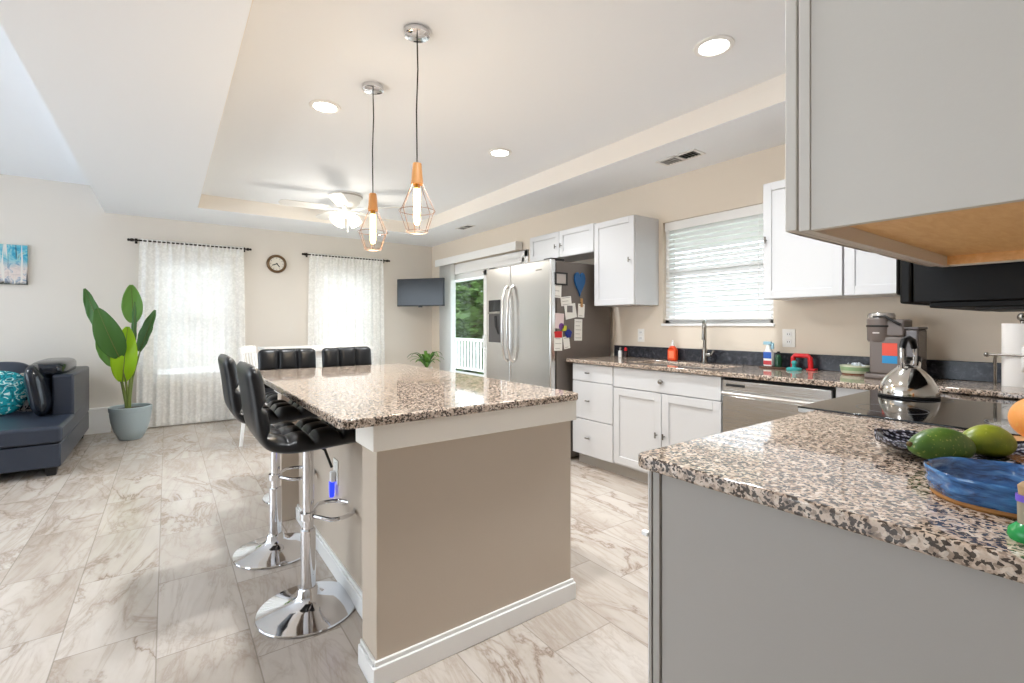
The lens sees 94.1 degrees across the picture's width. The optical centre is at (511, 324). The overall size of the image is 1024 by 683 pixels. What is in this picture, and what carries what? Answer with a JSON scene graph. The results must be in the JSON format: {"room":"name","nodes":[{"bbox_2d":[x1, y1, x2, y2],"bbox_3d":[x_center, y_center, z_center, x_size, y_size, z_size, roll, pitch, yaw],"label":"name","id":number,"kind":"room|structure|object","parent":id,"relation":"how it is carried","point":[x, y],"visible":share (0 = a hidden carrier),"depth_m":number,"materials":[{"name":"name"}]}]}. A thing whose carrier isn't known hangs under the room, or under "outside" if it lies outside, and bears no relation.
{"room":"kitchen","nodes":[
{"label":"kitchen","id":0,"kind":"room"},
{"bbox_2d":[0,174,431,430],"bbox_3d":[-4.571,-0.233,5.473,8.220,2.900,0.120,0,0,-36],"label":"wall","id":1,"kind":"structure","parent":0,"point":[73,244],"depth_m":5.40,"materials":[{"name":"beige paint"}]},
{"bbox_2d":[0,244,27,284],"bbox_3d":[-5.317,-0.621,4.838,0.565,0.411,0.031,0,0,-36],"label":"painting","id":2,"kind":"object","parent":1,"relation":"attached to","point":[13,258],"visible":1,"depth_m":4.93,"materials":[{"name":"paint"}]},
{"bbox_2d":[84,407,110,434],"bbox_3d":[-6.109,1.075,4.251,3.895,0.285,0.055,0,0,-36],"label":"trim","id":3,"kind":"structure","parent":1,"relation":"attached to","point":[99,421],"depth_m":5.31,"materials":[{"name":"white wood"}]},
{"bbox_2d":[112,418,235,431],"bbox_3d":[-2.921,1.157,6.584,4.005,0.120,0.016,0,0,-36],"label":"baseboard","id":4,"kind":"structure","parent":1,"relation":"attached to","point":[234,418],"depth_m":5.83,"materials":[{"name":"white wood"}]},
{"bbox_2d":[127,238,251,251],"bbox_3d":[-3.900,-0.970,5.828,1.260,0.060,0.093,0,0,-36],"label":"curtain rod","id":5,"kind":"object","parent":1,"relation":"attached to","point":[128,239],"visible":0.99,"depth_m":5.74,"materials":[{"name":"brown metal"}]},
{"bbox_2d":[136,239,244,426],"bbox_3d":[-3.876,0.102,5.810,1.120,2.189,0.045,0,0,-36],"label":"lace curtain","id":6,"kind":"object","parent":5,"relation":"hanging from","point":[196,293],"visible":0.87,"depth_m":5.78,"materials":[{"name":"white fabric"}]},
{"bbox_2d":[266,255,286,272],"bbox_3d":[-3.158,-0.814,6.396,0.248,0.248,0.042,0,0,-36],"label":"wall clock","id":7,"kind":"object","parent":1,"relation":"attached to","point":[275,263],"visible":1,"depth_m":6.39,"materials":[{"name":"brown"}]},
{"bbox_2d":[302,253,389,262],"bbox_3d":[-2.389,-0.966,6.923,1.263,0.060,0.093,0,0,-36],"label":"curtain rod","id":8,"kind":"object","parent":1,"relation":"attached to","point":[305,254],"visible":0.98,"depth_m":6.85,"materials":[{"name":"brown metal"}]},
{"bbox_2d":[308,253,384,367],"bbox_3d":[-2.378,0.104,6.895,1.120,2.185,0.043,0,0,-36],"label":"lace curtain","id":9,"kind":"object","parent":8,"relation":"hanging from","point":[346,295],"visible":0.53,"depth_m":6.88,"materials":[{"name":"white fabric"}]},
{"bbox_2d":[0,419,648,682],"bbox_3d":[-1.592,1.267,1.362,8.220,0.100,10.274,0,0,-36],"label":"floor","id":10,"kind":"structure","parent":0,"point":[117,566],"depth_m":2.23,"materials":[{"name":"tile"}]},
{"bbox_2d":[0,357,88,475],"bbox_3d":[-5.048,0.774,3.832,2.322,0.885,1.730,0,0,-36],"label":"sofa","id":11,"kind":"object","parent":10,"relation":"on","point":[28,441],"visible":0.77,"depth_m":4.07,"materials":[{"name":"blue fabric"}]},
{"bbox_2d":[0,371,26,414],"bbox_3d":[-4.575,0.605,4.218,0.407,0.393,0.174,0,0,-44],"label":"throw pillow","id":12,"kind":"object","parent":11,"relation":"on","point":[13,395],"visible":0.91,"depth_m":4.25,"materials":[{"name":"teal fabric"}]},
{"bbox_2d":[0,362,29,373],"bbox_3d":[-4.907,0.597,4.471,0.600,0.489,0.294,0,0,-36],"label":"cushion","id":13,"kind":"object","parent":11,"relation":"on","point":[17,367],"depth_m":4.51,"materials":[{"name":"fabric"}]},
{"bbox_2d":[17,373,31,411],"bbox_3d":[-4.484,0.627,4.407,0.121,0.355,0.343,0,0,8],"label":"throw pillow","id":14,"kind":"object","parent":11,"relation":"on","point":[25,407],"visible":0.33,"depth_m":4.35,"materials":[{"name":"grey fabric"}]},
{"bbox_2d":[23,364,51,415],"bbox_3d":[-4.214,0.582,4.257,0.175,0.459,0.380,0,0,-27],"label":"cushion","id":15,"kind":"object","parent":11,"relation":"on","point":[38,386],"visible":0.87,"depth_m":4.13,"materials":[{"name":"black leather"}]},
{"bbox_2d":[83,285,155,440],"bbox_3d":[-4.126,0.396,5.013,0.606,1.643,0.372,0,0,-36],"label":"potted plant","id":16,"kind":"object","parent":10,"relation":"on","point":[117,348],"visible":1,"depth_m":4.98,"materials":[{"name":"green plant"}]},
{"bbox_2d":[238,345,257,446],"bbox_3d":[-2.532,0.720,4.968,0.468,0.996,0.406,0,0,-8],"label":"dining chair","id":17,"kind":"object","parent":10,"relation":"on","point":[251,349],"visible":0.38,"depth_m":4.86,"materials":[{"name":"white wood"}]},
{"bbox_2d":[218,354,318,569],"bbox_3d":[-1.291,0.687,2.547,0.463,1.061,0.404,0,0,-36],"label":"bar stool","id":18,"kind":"object","parent":10,"relation":"on","point":[278,548],"visible":0.72,"depth_m":2.47,"materials":[{"name":"silver metal"}]},
{"bbox_2d":[258,348,315,503],"bbox_3d":[-1.566,0.699,3.414,0.404,1.036,0.464,0,0,-36],"label":"bar stool","id":19,"kind":"object","parent":10,"relation":"on","point":[291,358],"visible":0.27,"depth_m":3.53,"materials":[{"name":"black leather"}]},
{"bbox_2d":[236,361,356,638],"bbox_3d":[-0.892,0.687,2.027,0.463,1.061,0.404,0,0,-36],"label":"bar stool","id":20,"kind":"object","parent":10,"relation":"on","point":[311,607],"visible":0.88,"depth_m":1.96,"materials":[{"name":"black leather"}]},
{"bbox_2d":[258,344,373,404],"bbox_3d":[-2.423,0.745,5.901,1.200,0.945,0.700,0,0,-36],"label":"dining table","id":21,"kind":"object","parent":10,"relation":"on","point":[318,349],"visible":0.12,"depth_m":5.83,"materials":[{"name":"white wood"}]},
{"bbox_2d":[322,346,371,366],"bbox_3d":[-1.199,0.699,3.680,0.404,1.036,0.464,0,0,-39],"label":"bar stool","id":22,"kind":"object","parent":10,"relation":"on","point":[331,356],"visible":0.18,"depth_m":3.80,"materials":[{"name":"black leather"}]},
{"bbox_2d":[274,390,575,682],"bbox_3d":[-0.615,0.775,2.575,0.923,0.884,1.804,0,0,-36],"label":"kitchen island","id":23,"kind":"object","parent":10,"relation":"on","point":[458,536],"visible":0.8,"depth_m":1.82,"materials":[{"name":"beige paint"}]},
{"bbox_2d":[333,458,337,485],"bbox_3d":[-0.861,0.717,2.322,0.009,0.120,0.072,0,0,-36],"label":"wall outlet","id":24,"kind":"object","parent":23,"relation":"attached to","point":[335,461],"visible":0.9,"depth_m":2.30,"materials":[{"name":"white plastic"}]},
{"bbox_2d":[329,470,335,497],"bbox_3d":[-0.873,0.776,2.313,0.027,0.128,0.030,0,0,-36],"label":"night light","id":25,"kind":"object","parent":24,"relation":"attached to","point":[332,473],"visible":1,"depth_m":2.31,"materials":[{"name":"white"}]},
{"bbox_2d":[260,363,577,429],"bbox_3d":[-0.694,0.317,2.587,1.038,0.031,1.975,0,0,-36],"label":"island countertop","id":26,"kind":"structure","parent":23,"relation":"on","point":[361,396],"depth_m":2.08,"materials":[{"name":"stone"}]},
{"bbox_2d":[487,258,610,456],"bbox_3d":[0.310,0.316,4.756,0.847,1.802,1.030,0,0,-36],"label":"refrigerator","id":27,"kind":"object","parent":10,"relation":"on","point":[522,304],"visible":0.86,"depth_m":4.41,"materials":[{"name":"grey metal"}]},
{"bbox_2d":[555,285,561,297],"bbox_3d":[0.402,-0.295,4.190,0.089,0.123,0.004,0,0,-36],"label":"paper note","id":28,"kind":"object","parent":27,"relation":"attached to","point":[557,287],"visible":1,"depth_m":4.19,"materials":[{"name":"white paper"}]},
{"bbox_2d":[554,331,562,350],"bbox_3d":[0.407,0.147,4.191,0.098,0.173,0.008,0,0,-36],"label":"notepad","id":29,"kind":"object","parent":27,"relation":"attached to","point":[558,335],"visible":1,"depth_m":4.19,"materials":[{"name":"white paper"}]},
{"bbox_2d":[555,313,566,330],"bbox_3d":[0.429,-0.022,4.208,0.137,0.158,0.006,0,0,-36],"label":"paper note","id":30,"kind":"object","parent":27,"relation":"attached to","point":[559,317],"visible":1,"depth_m":4.20,"materials":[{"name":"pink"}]},
{"bbox_2d":[555,272,567,285],"bbox_3d":[0.435,-0.403,4.209,0.143,0.114,0.012,0,0,-36],"label":"magnet","id":31,"kind":"object","parent":27,"relation":"attached to","point":[561,278],"visible":1,"depth_m":4.21,"materials":[{"name":"black plastic"}]},
{"bbox_2d":[560,296,571,305],"bbox_3d":[0.483,-0.208,4.247,0.134,0.094,0.004,0,0,-36],"label":"paper note","id":32,"kind":"object","parent":27,"relation":"attached to","point":[564,300],"visible":1,"depth_m":4.24,"materials":[{"name":"white paper"}]},
{"bbox_2d":[563,337,569,348],"bbox_3d":[0.487,0.162,4.251,0.088,0.120,0.004,0,0,-36],"label":"paper note","id":33,"kind":"object","parent":27,"relation":"attached to","point":[566,341],"visible":1,"depth_m":4.25,"materials":[{"name":"white paper"}]},
{"bbox_2d":[565,329,571,337],"bbox_3d":[0.504,0.080,4.253,0.080,0.074,0.014,0,0,-36],"label":"magnet","id":34,"kind":"object","parent":27,"relation":"attached to","point":[568,332],"visible":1,"depth_m":4.24,"materials":[{"name":"blue plastic"}]},
{"bbox_2d":[564,303,576,319],"bbox_3d":[0.525,-0.118,4.273,0.156,0.152,0.004,0,0,-36],"label":"photo card","id":35,"kind":"object","parent":27,"relation":"attached to","point":[570,309],"visible":1,"depth_m":4.27,"materials":[{"name":"white paper"}]},
{"bbox_2d":[567,306,572,311],"bbox_3d":[0.518,-0.138,4.266,0.065,0.060,0.001,0,0,-36],"label":"picture","id":36,"kind":"object","parent":35,"relation":"attached to","point":[569,308],"depth_m":4.27,"materials":[{"name":"grey paper"}]},
{"bbox_2d":[574,319,581,340],"bbox_3d":[0.604,0.050,4.335,0.099,0.197,0.004,0,0,-36],"label":"paper note","id":37,"kind":"object","parent":27,"relation":"attached to","point":[577,322],"visible":1,"depth_m":4.33,"materials":[{"name":"white paper"}]},
{"bbox_2d":[574,272,585,295],"bbox_3d":[0.617,-0.364,4.338,0.132,0.217,0.016,0,0,-36],"label":"magnet","id":38,"kind":"object","parent":27,"relation":"attached to","point":[579,279],"visible":1,"depth_m":4.33,"materials":[{"name":"blue plastic"}]},
{"bbox_2d":[573,363,619,473],"bbox_3d":[0.902,0.775,4.172,0.636,0.884,0.472,0,0,-36],"label":"base cabinet","id":39,"kind":"object","parent":10,"relation":"on","point":[593,426],"visible":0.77,"depth_m":3.98,"materials":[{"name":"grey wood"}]},
{"bbox_2d":[614,364,727,483],"bbox_3d":[1.310,0.775,3.605,0.641,0.884,0.921,0,0,-36],"label":"base cabinet","id":40,"kind":"object","parent":10,"relation":"on","point":[653,409],"visible":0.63,"depth_m":3.47,"materials":[{"name":"white wood"}]},
{"bbox_2d":[721,377,835,431],"bbox_3d":[1.752,0.781,2.960,0.668,0.872,0.633,0,0,-36],"label":"dishwasher","id":41,"kind":"object","parent":10,"relation":"on","point":[745,402],"visible":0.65,"depth_m":2.84,"materials":[{"name":"silver metal"}]},
{"bbox_2d":[724,377,835,397],"bbox_3d":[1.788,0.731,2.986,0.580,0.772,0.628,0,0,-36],"label":"control panel","id":42,"kind":"object","parent":41,"relation":"in","point":[833,389],"depth_m":2.78,"materials":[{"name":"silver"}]},
{"bbox_2d":[642,470,1023,682],"bbox_3d":[0.873,0.775,1.146,0.948,0.884,0.681,0,0,-36],"label":"base cabinet","id":43,"kind":"object","parent":10,"relation":"on","point":[740,590],"visible":0.55,"depth_m":0.85,"materials":[{"name":"grey paint"}]},
{"bbox_2d":[638,410,1023,583],"bbox_3d":[0.873,0.318,1.133,0.973,0.031,0.665,0,0,-36],"label":"countertop","id":44,"kind":"structure","parent":43,"relation":"on","point":[829,468],"depth_m":0.93,"materials":[{"name":"stone"}]},
{"bbox_2d":[874,428,1023,464],"bbox_3d":[1.024,0.277,1.066,0.340,0.048,0.258,0,0,31],"label":"bowl","id":45,"kind":"object","parent":44,"relation":"on","point":[896,439],"visible":0.31,"depth_m":1.09,"materials":[{"name":"blue ceramic"}]},
{"bbox_2d":[906,427,975,459],"bbox_3d":[0.924,0.260,1.026,0.154,0.073,0.080,0,0,-19],"label":"mango","id":46,"kind":"object","parent":45,"relation":"in","point":[931,443],"visible":0.82,"depth_m":1.00,"materials":[{"name":"green food"}]},
{"bbox_2d":[963,424,1017,456],"bbox_3d":[1.064,0.261,1.067,0.117,0.071,0.074,0,0,-11],"label":"mango","id":47,"kind":"object","parent":45,"relation":"in","point":[989,440],"visible":0.84,"depth_m":1.04,"materials":[{"name":"green food"}]},
{"bbox_2d":[923,457,1023,518],"bbox_3d":[0.831,0.277,0.811,0.194,0.050,0.195,0,0,-36],"label":"ceramic bowl","id":48,"kind":"object","parent":44,"relation":"on","point":[981,485],"visible":0.97,"depth_m":0.82,"materials":[{"name":"blue ceramic"}]},
{"bbox_2d":[1006,481,1023,543],"bbox_3d":[0.719,0.261,0.664,0.042,0.083,0.042,0,0,-36],"label":"bottle","id":49,"kind":"object","parent":44,"relation":"on","point":[1015,530],"visible":1,"depth_m":0.66,"materials":[{"name":"green plastic"}]},
{"bbox_2d":[1014,436,1023,440],"bbox_3d":[1.273,0.294,1.140,0.184,0.016,0.184,0,0,-36],"label":"wooden board","id":50,"kind":"object","parent":44,"relation":"on","point":[1018,438],"visible":0.06,"depth_m":1.19,"materials":[{"name":"brown wood"}]},
{"bbox_2d":[1008,399,1023,436],"bbox_3d":[1.282,0.222,1.146,0.124,0.126,0.124,0,0,-36],"label":"squash","id":51,"kind":"object","parent":50,"relation":"on","point":[1016,412],"visible":1,"depth_m":1.16,"materials":[{"name":"orange food"}]},
{"bbox_2d":[836,387,868,397],"bbox_3d":[2.155,0.775,2.256,0.857,0.884,0.966,0,0,-36],"label":"base cabinet","id":52,"kind":"object","parent":10,"relation":"on","point":[840,392],"visible":0.03,"depth_m":2.51,"materials":[{"name":"grey wood"}]},
{"bbox_2d":[566,356,1021,400],"bbox_3d":[1.540,0.318,3.097,0.868,0.031,3.062,0,0,-36],"label":"countertop","id":53,"kind":"structure","parent":52,"relation":"on","point":[820,377],"depth_m":2.99,"materials":[{"name":"stone"}]},
{"bbox_2d":[618,347,621,356],"bbox_3d":[1.012,0.258,4.450,0.038,0.089,0.038,0,0,-36],"label":"salt shaker","id":54,"kind":"object","parent":53,"relation":"on","point":[620,348],"visible":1,"depth_m":4.44,"materials":[{"name":"white"}]},
{"bbox_2d":[624,348,627,356],"bbox_3d":[1.050,0.258,4.397,0.038,0.089,0.038,0,0,-36],"label":"salt shaker","id":55,"kind":"object","parent":53,"relation":"on","point":[625,349],"visible":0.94,"depth_m":4.38,"materials":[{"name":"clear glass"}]},
{"bbox_2d":[668,340,677,360],"bbox_3d":[1.345,0.217,3.988,0.042,0.169,0.080,0,0,-36],"label":"soap bottle","id":56,"kind":"object","parent":53,"relation":"on","point":[672,350],"visible":1,"depth_m":3.97,"materials":[{"name":"orange plastic"}]},
{"bbox_2d":[701,320,713,362],"bbox_3d":[1.480,0.133,3.667,0.157,0.337,0.108,0,0,-36],"label":"faucet","id":57,"kind":"object","parent":53,"relation":"on","point":[705,354],"visible":0.99,"depth_m":3.70,"materials":[{"name":"silver metal"}]},
{"bbox_2d":[759,366,785,368],"bbox_3d":[1.790,0.297,3.273,0.120,0.010,0.170,0,0,-36],"label":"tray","id":58,"kind":"object","parent":53,"relation":"on","point":[765,367],"visible":0.93,"depth_m":3.23,"materials":[{"name":"brown wood"}]},
{"bbox_2d":[763,341,773,366],"bbox_3d":[1.786,0.205,3.312,0.037,0.172,0.068,0,0,-36],"label":"spray bottle","id":59,"kind":"object","parent":58,"relation":"on","point":[768,354],"visible":1,"depth_m":3.30,"materials":[{"name":"white plastic"}]},
{"bbox_2d":[775,351,781,366],"bbox_3d":[1.829,0.238,3.270,0.046,0.106,0.045,0,0,-36],"label":"dish soap","id":60,"kind":"object","parent":58,"relation":"on","point":[778,359],"visible":1,"depth_m":3.25,"materials":[{"name":"green plastic"}]},
{"bbox_2d":[786,361,801,370],"bbox_3d":[1.858,0.270,3.137,0.094,0.064,0.094,0,0,-36],"label":"stopper","id":61,"kind":"object","parent":53,"relation":"on","point":[793,368],"visible":1,"depth_m":3.12,"materials":[{"name":"teal plastic"}]},
{"bbox_2d":[791,353,817,370],"bbox_3d":[1.933,0.248,3.162,0.050,0.109,0.163,0,0,-36],"label":"scrub brush","id":62,"kind":"object","parent":53,"relation":"on","point":[794,356],"visible":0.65,"depth_m":3.13,"materials":[{"name":"red plastic"}]},
{"bbox_2d":[840,364,869,374],"bbox_3d":[2.087,0.275,2.889,0.164,0.054,0.164,0,0,-36],"label":"ceramic dish","id":63,"kind":"object","parent":53,"relation":"on","point":[847,369],"visible":0.78,"depth_m":2.83,"materials":[{"name":"green ceramic"}]},
{"bbox_2d":[847,362,864,365],"bbox_3d":[2.096,0.252,2.882,0.096,0.049,0.100,0,0,3],"label":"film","id":64,"kind":"object","parent":63,"relation":"in","point":[854,363],"visible":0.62,"depth_m":2.86,"materials":[{"name":"white plastic"}]},
{"bbox_2d":[864,312,927,378],"bbox_3d":[2.114,0.117,2.633,0.183,0.370,0.245,0,0,-36],"label":"coffee maker","id":65,"kind":"object","parent":53,"relation":"on","point":[885,332],"visible":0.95,"depth_m":2.60,"materials":[{"name":"gray plastic"},{"name":"black plastic"},{"name":"steel"}]},
{"bbox_2d":[938,383,1023,398],"bbox_3d":[2.087,0.287,1.994,0.280,0.030,0.410,0,0,-28],"label":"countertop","id":66,"kind":"structure","parent":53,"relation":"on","point":[964,388],"depth_m":2.02,"materials":[{"name":"stone"}]},
{"bbox_2d":[984,313,1023,384],"bbox_3d":[2.296,0.124,2.152,0.170,0.355,0.186,0,0,-19],"label":"paper towel holder","id":67,"kind":"object","parent":53,"relation":"on","point":[1020,316],"visible":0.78,"depth_m":2.19,"materials":[{"name":"silver metal"}]},
{"bbox_2d":[1001,324,1023,386],"bbox_3d":[2.275,0.142,2.127,0.191,0.292,0.132,0,0,-36],"label":"paper towel roll","id":68,"kind":"object","parent":67,"relation":"on","point":[1012,335],"visible":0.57,"depth_m":2.13,"materials":[{"name":"white paper"}]},
{"bbox_2d":[798,389,1020,435],"bbox_3d":[1.551,0.741,1.684,0.792,0.892,0.755,0,0,-36],"label":"range","id":69,"kind":"object","parent":10,"relation":"on","point":[957,412],"visible":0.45,"depth_m":1.65,"materials":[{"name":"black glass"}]},
{"bbox_2d":[878,335,940,399],"bbox_3d":[1.628,0.170,1.955,0.206,0.250,0.200,0,0,-36],"label":"kettle","id":70,"kind":"object","parent":69,"relation":"on","point":[908,380],"visible":1,"depth_m":1.91,"materials":[{"name":"silver metal"}]},
{"bbox_3d":[-1.235,0.977,6.885,0.310,0.483,0.310,0,0,-36],"label":"plant stand","id":71,"kind":"object","parent":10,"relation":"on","visible":0},
{"bbox_2d":[410,351,441,367],"bbox_3d":[-1.218,0.562,6.865,0.511,0.345,0.556,0,0,23],"label":"potted plant","id":72,"kind":"object","parent":71,"relation":"on","point":[426,358],"visible":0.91,"depth_m":6.84,"materials":[{"name":"green plant"}]},
{"bbox_2d":[0,0,784,246],"bbox_3d":[-1.605,-1.498,1.278,8.100,0.470,10.154,0,0,-36],"label":"ceiling","id":73,"kind":"structure","parent":0,"point":[125,100],"depth_m":2.90,"materials":[{"name":"white paint"}]},
{"bbox_2d":[309,99,340,113],"bbox_3d":[-1.215,-1.413,3.095,0.196,0.009,0.196,0,0,-36],"label":"recessed light","id":74,"kind":"object","parent":73,"relation":"in","point":[320,105],"visible":1,"depth_m":3.09,"materials":[{"name":"white plastic"}]},
{"bbox_2d":[278,190,400,231],"bbox_3d":[-1.855,-1.214,5.202,1.251,0.407,1.256,0,0,-36],"label":"ceiling fan","id":75,"kind":"object","parent":73,"relation":"hanging from","point":[346,202],"visible":0.98,"depth_m":5.10,"materials":[{"name":"white"}]},
{"bbox_2d":[358,81,387,250],"bbox_3d":[-0.828,-0.932,2.835,0.175,0.970,0.175,0,0,-36],"label":"pendant light","id":76,"kind":"object","parent":73,"relation":"hanging from","point":[370,87],"visible":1,"depth_m":2.82,"materials":[{"name":"glass"}]},
{"bbox_2d":[368,193,377,211],"bbox_3d":[-0.828,-0.727,2.835,0.058,0.102,0.058,0,0,-36],"label":"socket","id":77,"kind":"object","parent":76,"relation":"attached to","point":[372,204],"depth_m":2.81,"materials":[{"name":"brown wood"}]},
{"bbox_2d":[399,23,434,233],"bbox_3d":[-0.459,-0.932,2.302,0.175,0.970,0.175,0,0,-36],"label":"pendant light","id":78,"kind":"object","parent":73,"relation":"hanging from","point":[416,33],"visible":1,"depth_m":2.29,"materials":[{"name":"glass"}]},
{"bbox_2d":[411,162,422,185],"bbox_3d":[-0.459,-0.727,2.302,0.058,0.102,0.058,0,0,-36],"label":"socket","id":79,"kind":"object","parent":78,"relation":"attached to","point":[417,177],"depth_m":2.28,"materials":[{"name":"brown wood"}]},
{"bbox_2d":[455,224,474,229],"bbox_3d":[-0.605,-1.256,6.168,0.134,0.012,0.300,0,0,-36],"label":"ceiling vent","id":80,"kind":"object","parent":73,"relation":"in","point":[464,227],"visible":1,"depth_m":6.16,"materials":[{"name":"white metal"}]},
{"bbox_2d":[198,0,784,232],"bbox_3d":[-0.690,-1.341,3.594,2.560,0.153,5.730,0,0,-36],"label":"trim","id":81,"kind":"structure","parent":73,"relation":"attached to","point":[770,92],"depth_m":3.96,"materials":[{"name":"white paint"}]},
{"bbox_2d":[488,148,511,156],"bbox_3d":[-0.099,-1.413,3.926,0.196,0.009,0.196,0,0,-36],"label":"recessed light","id":82,"kind":"object","parent":73,"relation":"in","point":[497,152],"visible":1,"depth_m":3.92,"materials":[{"name":"white"}]},
{"bbox_2d":[655,149,705,165],"bbox_3d":[1.270,-1.256,3.600,0.154,0.012,0.340,0,0,-36],"label":"ceiling vent","id":83,"kind":"object","parent":73,"relation":"in","point":[692,153],"visible":1,"depth_m":3.58,"materials":[{"name":"white metal"}]},
{"bbox_2d":[693,35,734,57],"bbox_3d":[1.028,-1.413,2.426,0.196,0.009,0.196,0,0,-36],"label":"recessed light","id":84,"kind":"object","parent":73,"relation":"in","point":[716,45],"visible":1,"depth_m":2.42,"materials":[{"name":"white plastic"}]},
{"bbox_2d":[432,144,1023,368],"bbox_3d":[0.828,-0.233,4.925,0.120,2.900,7.104,0,0,-36],"label":"wall","id":85,"kind":"structure","parent":0,"point":[821,326],"depth_m":3.64,"materials":[{"name":"beige paint"}]},
{"bbox_2d":[397,278,444,306],"bbox_3d":[-1.311,-0.472,7.326,0.790,0.432,0.424,0,0,18],"label":"television","id":86,"kind":"object","parent":85,"relation":"attached to","point":[420,292],"visible":1,"depth_m":7.12,"materials":[{"name":"black plastic"}]},
{"bbox_2d":[435,241,521,371],"bbox_3d":[-0.538,0.093,6.598,0.102,2.188,2.123,0,0,-36],"label":"vertical blind","id":87,"kind":"object","parent":85,"relation":"attached to","point":[446,266],"visible":0.92,"depth_m":7.10,"materials":[{"name":"white"}]},
{"bbox_2d":[455,249,528,376],"bbox_3d":[-0.394,0.163,6.581,0.143,2.117,2.146,0,0,-36],"label":"door","id":88,"kind":"structure","parent":85,"relation":"in","point":[477,268],"depth_m":6.50,"materials":[{"name":"white"}]},
{"bbox_2d":[530,223,596,261],"bbox_3d":[0.591,-0.800,4.842,0.357,0.265,0.952,0,0,-36],"label":"upper cabinet","id":89,"kind":"object","parent":85,"relation":"attached to","point":[577,243],"visible":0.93,"depth_m":4.71,"materials":[{"name":"white wood"}]},
{"bbox_2d":[594,215,658,306],"bbox_3d":[1.008,-0.545,4.266,0.357,0.755,0.462,0,0,-36],"label":"upper cabinet","id":90,"kind":"object","parent":85,"relation":"attached to","point":[626,249],"visible":1,"depth_m":4.13,"materials":[{"name":"white wood"}]},
{"bbox_2d":[638,329,643,341],"bbox_3d":[1.174,0.099,4.337,0.010,0.118,0.072,0,0,-36],"label":"wall outlet","id":91,"kind":"object","parent":85,"relation":"attached to","point":[640,331],"visible":1,"depth_m":4.33,"materials":[{"name":"white plastic"}]},
{"bbox_2d":[661,231,774,325],"bbox_3d":[1.633,-0.436,3.804,0.132,0.900,0.955,0,0,-36],"label":"window","id":92,"kind":"structure","parent":85,"relation":"in","point":[668,322],"depth_m":3.84,"materials":[{"name":"white"}]},
{"bbox_2d":[665,203,772,319],"bbox_3d":[1.609,-0.459,3.787,0.074,0.848,0.911,0,0,-36],"label":"window blind","id":93,"kind":"object","parent":92,"relation":"attached to","point":[689,307],"visible":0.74,"depth_m":3.77,"materials":[{"name":"white plastic"}]},
{"bbox_2d":[782,329,794,346],"bbox_3d":[1.921,0.095,3.306,0.010,0.125,0.085,0,0,-36],"label":"wall outlet","id":94,"kind":"object","parent":85,"relation":"attached to","point":[788,335],"visible":1,"depth_m":3.31,"materials":[{"name":"white plastic"}]},
{"bbox_2d":[614,345,1000,382],"bbox_3d":[1.885,0.251,3.345,0.021,0.103,3.055,0,0,-36],"label":"backsplash","id":95,"kind":"structure","parent":85,"relation":"attached to","point":[939,369],"depth_m":3.15,"materials":[{"name":"black stone"}]},
{"bbox_2d":[763,179,861,300],"bbox_3d":[1.902,-0.544,3.032,0.357,0.758,0.458,0,0,-36],"label":"upper cabinet","id":96,"kind":"object","parent":85,"relation":"attached to","point":[795,267],"visible":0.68,"depth_m":2.99,"materials":[{"name":"white wood"}]},
{"bbox_2d":[844,247,899,297],"bbox_3d":[2.237,-0.544,2.569,0.357,0.758,0.676,0,0,-36],"label":"upper cabinet","id":97,"kind":"object","parent":85,"relation":"attached to","point":[866,274],"visible":0.24,"depth_m":2.67,"materials":[{"name":"white wood"}]},
{"bbox_3d":[1.812,-0.233,1.325,2.510,2.900,0.120,0,0,-36],"label":"wall","id":98,"kind":"structure","parent":0,"visible":0},
{"bbox_2d":[785,0,1023,266],"bbox_3d":[0.980,-0.546,1.014,0.923,0.757,0.348,0,0,-36],"label":"upper cabinet","id":99,"kind":"object","parent":98,"relation":"attached to","point":[904,119],"visible":1,"depth_m":0.77,"materials":[{"name":"grey paint"}]},
{"bbox_2d":[896,259,1023,311],"bbox_3d":[1.639,-0.262,1.575,0.760,0.442,0.480,0,0,-36],"label":"microwave","id":100,"kind":"object","parent":98,"relation":"attached to","point":[997,287],"visible":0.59,"depth_m":1.39,"materials":[{"name":"black metal"}]},
{"label":"outside","id":101,"kind":"structure","parent":0,"visible":0},
{"bbox_3d":[8.860,2.067,24.943,36.380,0.100,50.000,0,0,-36],"label":"lawn","id":102,"kind":"structure","parent":101,"visible":0},
{"bbox_2d":[456,279,483,374],"bbox_3d":[-1.413,-0.324,16.784,3.356,4.689,3.326,0,0,-36],"label":"leafy tree","id":103,"kind":"object","parent":102,"relation":"on","point":[471,306],"visible":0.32,"depth_m":15.77,"materials":[{"name":"green plant"}]},
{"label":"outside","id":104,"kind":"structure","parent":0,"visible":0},
{"bbox_2d":[456,370,483,376],"bbox_3d":[-0.716,1.292,9.484,2.730,0.090,9.800,0,0,-36],"label":"floor","id":105,"kind":"structure","parent":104,"point":[475,374],"depth_m":12.10,"materials":[{"name":"grey"}]},
{"bbox_3d":[0.637,-0.198,4.354,0.028,0.080,0.014,0,0,-36],"label":"magnet","id":106,"kind":"object","parent":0,"visible":0},
{"bbox_2d":[578,304,584,317],"bbox_3d":[0.634,-0.126,4.357,0.086,0.129,0.004,0,0,-36],"label":"paper note","id":107,"kind":"object","parent":106,"relation":"attached to","point":[581,310],"visible":1,"depth_m":4.36,"materials":[{"name":"white paper"}]},
{"bbox_3d":[-1.855,0.052,13.352,0.136,2.390,0.160,0,0,-36],"label":"porch post","id":108,"kind":"object","parent":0,"visible":0},
{"bbox_2d":[456,338,483,371],"bbox_3d":[0.042,0.757,10.527,0.100,0.800,9.000,0,0,-36],"label":"porch railing","id":109,"kind":"object","parent":108,"relation":"attached to","point":[457,339],"visible":0.15,"depth_m":12.00,"materials":[{"name":"white wood"}]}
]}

